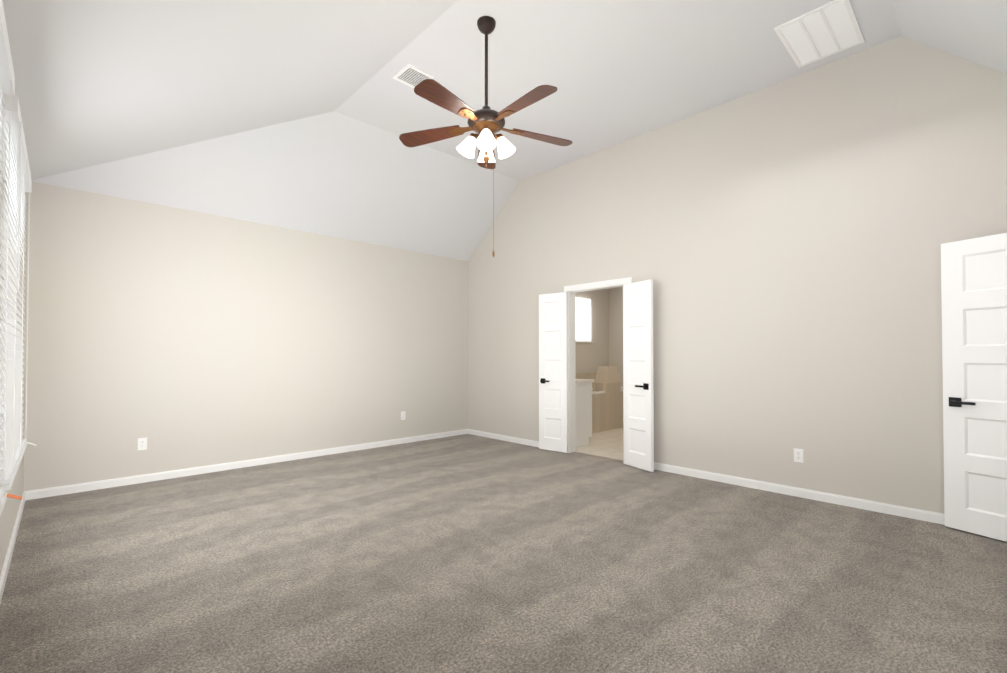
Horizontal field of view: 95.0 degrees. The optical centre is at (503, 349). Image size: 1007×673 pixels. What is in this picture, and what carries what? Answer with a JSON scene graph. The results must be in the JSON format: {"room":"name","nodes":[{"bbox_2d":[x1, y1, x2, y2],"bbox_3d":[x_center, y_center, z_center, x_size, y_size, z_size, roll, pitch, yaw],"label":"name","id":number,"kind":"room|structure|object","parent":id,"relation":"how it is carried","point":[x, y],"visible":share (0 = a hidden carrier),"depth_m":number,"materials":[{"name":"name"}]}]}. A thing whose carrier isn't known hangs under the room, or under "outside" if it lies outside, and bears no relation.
{"room":"empty bedroom","nodes":[
{"label":"empty bedroom","id":0,"kind":"room"},
{"bbox_2d":[0,124,27,575],"bbox_3d":[-1.982,-0.240,1.655,0.140,2.990,6.480,1,-1,-44],"label":"wall","id":1,"kind":"structure","parent":0,"point":[8,516],"depth_m":3.09,"materials":[{"name":"beige paint"}]},
{"bbox_2d":[0,0,21,515],"bbox_3d":[-1.679,-0.251,1.419,0.234,1.885,1.500,1,-1,-44],"label":"window","id":2,"kind":"structure","parent":1,"relation":"in","point":[7,80],"depth_m":1.88,"materials":[{"name":"white"}]},
{"bbox_2d":[0,492,25,603],"bbox_3d":[-1.926,1.217,1.687,0.013,0.076,6.240,1,-1,-44],"label":"baseboard","id":3,"kind":"structure","parent":1,"relation":"attached to","point":[5,570],"depth_m":2.81,"materials":[{"name":"white wood"}]},
{"bbox_2d":[0,93,36,490],"bbox_3d":[-2.829,-0.234,2.617,0.234,1.885,1.500,1,-1,-44],"label":"window","id":4,"kind":"structure","parent":1,"relation":"in","point":[20,182],"depth_m":2.37,"materials":[{"name":"white"}]},
{"bbox_2d":[23,181,467,490],"bbox_3d":[-2.377,-0.182,5.684,5.150,2.990,0.120,1,-1,-44],"label":"wall","id":5,"kind":"structure","parent":0,"point":[178,338],"depth_m":4.93,"materials":[{"name":"beige paint"}]},
{"bbox_2d":[138,438,146,449],"bbox_3d":[-3.512,0.921,4.489,0.072,0.116,0.008,1,-1,-44],"label":"electrical outlet","id":6,"kind":"object","parent":5,"relation":"attached to","point":[142,443],"visible":1,"depth_m":4.49,"materials":[{"name":"white plastic"}]},
{"bbox_2d":[23,429,467,499],"bbox_3d":[-2.324,1.274,5.621,4.890,0.076,0.013,1,-1,-44],"label":"baseboard","id":7,"kind":"structure","parent":5,"relation":"attached to","point":[71,489],"depth_m":4.90,"materials":[{"name":"white wood"}]},
{"bbox_2d":[401,411,405,419],"bbox_3d":[-1.413,0.935,6.504,0.072,0.116,0.008,1,-1,-44],"label":"electrical outlet","id":8,"kind":"object","parent":5,"relation":"attached to","point":[403,415],"visible":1,"depth_m":6.50,"materials":[{"name":"white plastic"}]},
{"bbox_2d":[0,434,1006,672],"bbox_3d":[-0.175,1.330,3.368,5.150,0.100,6.480,1,-1,-44],"label":"floor carpet","id":9,"kind":"object","parent":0,"point":[466,553],"visible":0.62,"depth_m":2.59,"materials":[{"name":"grey carpet"}]},
{"bbox_2d":[2,0,1006,260],"bbox_3d":[-0.124,-2.164,3.467,5.010,1.410,6.240,1,-1,-44],"label":"ceiling","id":10,"kind":"structure","parent":0,"point":[298,114],"depth_m":3.82,"materials":[{"name":"white paint"}]},
{"bbox_2d":[392,63,433,87],"bbox_3d":[-0.801,-2.415,4.096,0.265,0.011,0.265,1,-1,-44],"label":"ceiling vent","id":11,"kind":"object","parent":10,"relation":"in","point":[410,75],"visible":0.81,"depth_m":4.08,"materials":[{"name":"white metal"}]},
{"bbox_2d":[399,16,572,257],"bbox_3d":[-0.115,-1.554,3.379,1.341,1.752,1.320,1,-1,-44],"label":"fan","id":12,"kind":"object","parent":10,"relation":"hanging from","point":[486,123],"visible":1,"depth_m":3.37,"materials":[{"name":"brown wood"}]},
{"bbox_2d":[774,0,864,67],"bbox_3d":[2.441,-2.422,3.557,0.670,0.012,0.450,1,-1,-44],"label":"ceiling vent","id":13,"kind":"object","parent":10,"relation":"in","point":[826,30],"visible":1,"depth_m":3.53,"materials":[{"name":"white"}]},
{"bbox_2d":[575,289,608,372],"bbox_3d":[0.946,-0.022,8.082,2.970,2.740,0.120,1,-1,-44],"label":"wall","id":14,"kind":"structure","parent":0,"point":[605,348],"depth_m":8.78,"materials":[{"name":"beige paint"}]},
{"bbox_2d":[575,298,593,342],"bbox_3d":[1.416,-0.536,8.503,0.640,0.820,0.135,1,-1,-44],"label":"bathroom window","id":15,"kind":"structure","parent":14,"relation":"in","point":[581,320],"depth_m":8.59,"materials":[{"name":"white glass"}]},
{"bbox_2d":[576,428,623,460],"bbox_3d":[2.063,1.383,7.007,3.120,0.100,3.190,1,-1,-44],"label":"floor","id":16,"kind":"structure","parent":0,"point":[609,444],"depth_m":6.35,"materials":[{"name":"tile"}]},
{"bbox_2d":[576,383,591,446],"bbox_3d":[0.609,0.898,6.755,0.640,0.860,1.284,1,-1,-44],"label":"bathroom vanity","id":17,"kind":"object","parent":16,"relation":"on","point":[583,410],"depth_m":6.34,"materials":[{"name":"white wood"}]},
{"bbox_2d":[576,379,593,382],"bbox_3d":[0.606,0.448,6.749,0.618,0.040,1.298,1,-1,-44],"label":"countertop","id":18,"kind":"structure","parent":17,"relation":"on","point":[577,380],"depth_m":6.38,"materials":[{"name":"beige stone"}]},
{"bbox_2d":[576,366,622,433],"bbox_3d":[1.743,0.825,8.191,1.688,1.050,0.790,1,-1,-44],"label":"tub","id":19,"kind":"object","parent":16,"relation":"on","point":[607,401],"visible":0.54,"depth_m":7.74,"materials":[{"name":"tile"}]},
{"bbox_2d":[609,287,622,386],"bbox_3d":[3.145,-0.022,8.066,0.120,2.740,3.190,1,-1,-44],"label":"wall","id":20,"kind":"structure","parent":0,"point":[615,294],"depth_m":8.97,"materials":[{"name":"beige paint"}]},
{"bbox_2d":[468,36,1006,513],"bbox_3d":[1.639,-0.570,5.138,0.120,3.750,6.480,1,-1,-44],"label":"wall","id":21,"kind":"structure","parent":0,"point":[780,242],"depth_m":4.12,"materials":[{"name":"beige paint"}]},
{"bbox_2d":[539,292,567,452],"bbox_3d":[0.642,0.290,5.967,0.420,2.030,0.135,-1,-1,38],"label":"door leaf","id":22,"kind":"structure","parent":21,"relation":"in","point":[553,371],"depth_m":5.95,"materials":[{"name":"white wood"}]},
{"bbox_2d":[564,277,631,452],"bbox_3d":[1.168,0.249,5.616,0.152,2.126,0.972,1,-1,-44],"label":"door frame","id":23,"kind":"structure","parent":21,"relation":"attached to","point":[571,290],"depth_m":5.88,"materials":[{"name":"white wood"}]},
{"bbox_2d":[623,279,653,471],"bbox_3d":[1.473,0.277,5.060,0.135,2.030,0.420,0,-1,-28],"label":"door leaf","id":24,"kind":"structure","parent":21,"relation":"in","point":[638,413],"depth_m":5.03,"materials":[{"name":"white wood"}]},
{"bbox_2d":[468,429,944,524],"bbox_3d":[1.591,1.266,5.065,0.013,0.076,6.240,1,-1,-44],"label":"baseboard","id":25,"kind":"structure","parent":21,"relation":"attached to","point":[918,514],"depth_m":4.06,"materials":[{"name":"white wood"}]},
{"bbox_2d":[794,448,803,462],"bbox_3d":[2.584,0.929,4.040,0.008,0.116,0.072,1,-1,-44],"label":"electrical outlet","id":26,"kind":"object","parent":21,"relation":"attached to","point":[798,455],"visible":1,"depth_m":4.04,"materials":[{"name":"white plastic"}]},
{"bbox_2d":[941,233,1006,541],"bbox_3d":[3.349,0.247,2.983,0.135,2.030,0.775,0,-1,-26],"label":"door leaf","id":27,"kind":"structure","parent":21,"relation":"in","point":[974,312],"depth_m":3.17,"materials":[{"name":"white wood"}]}
]}

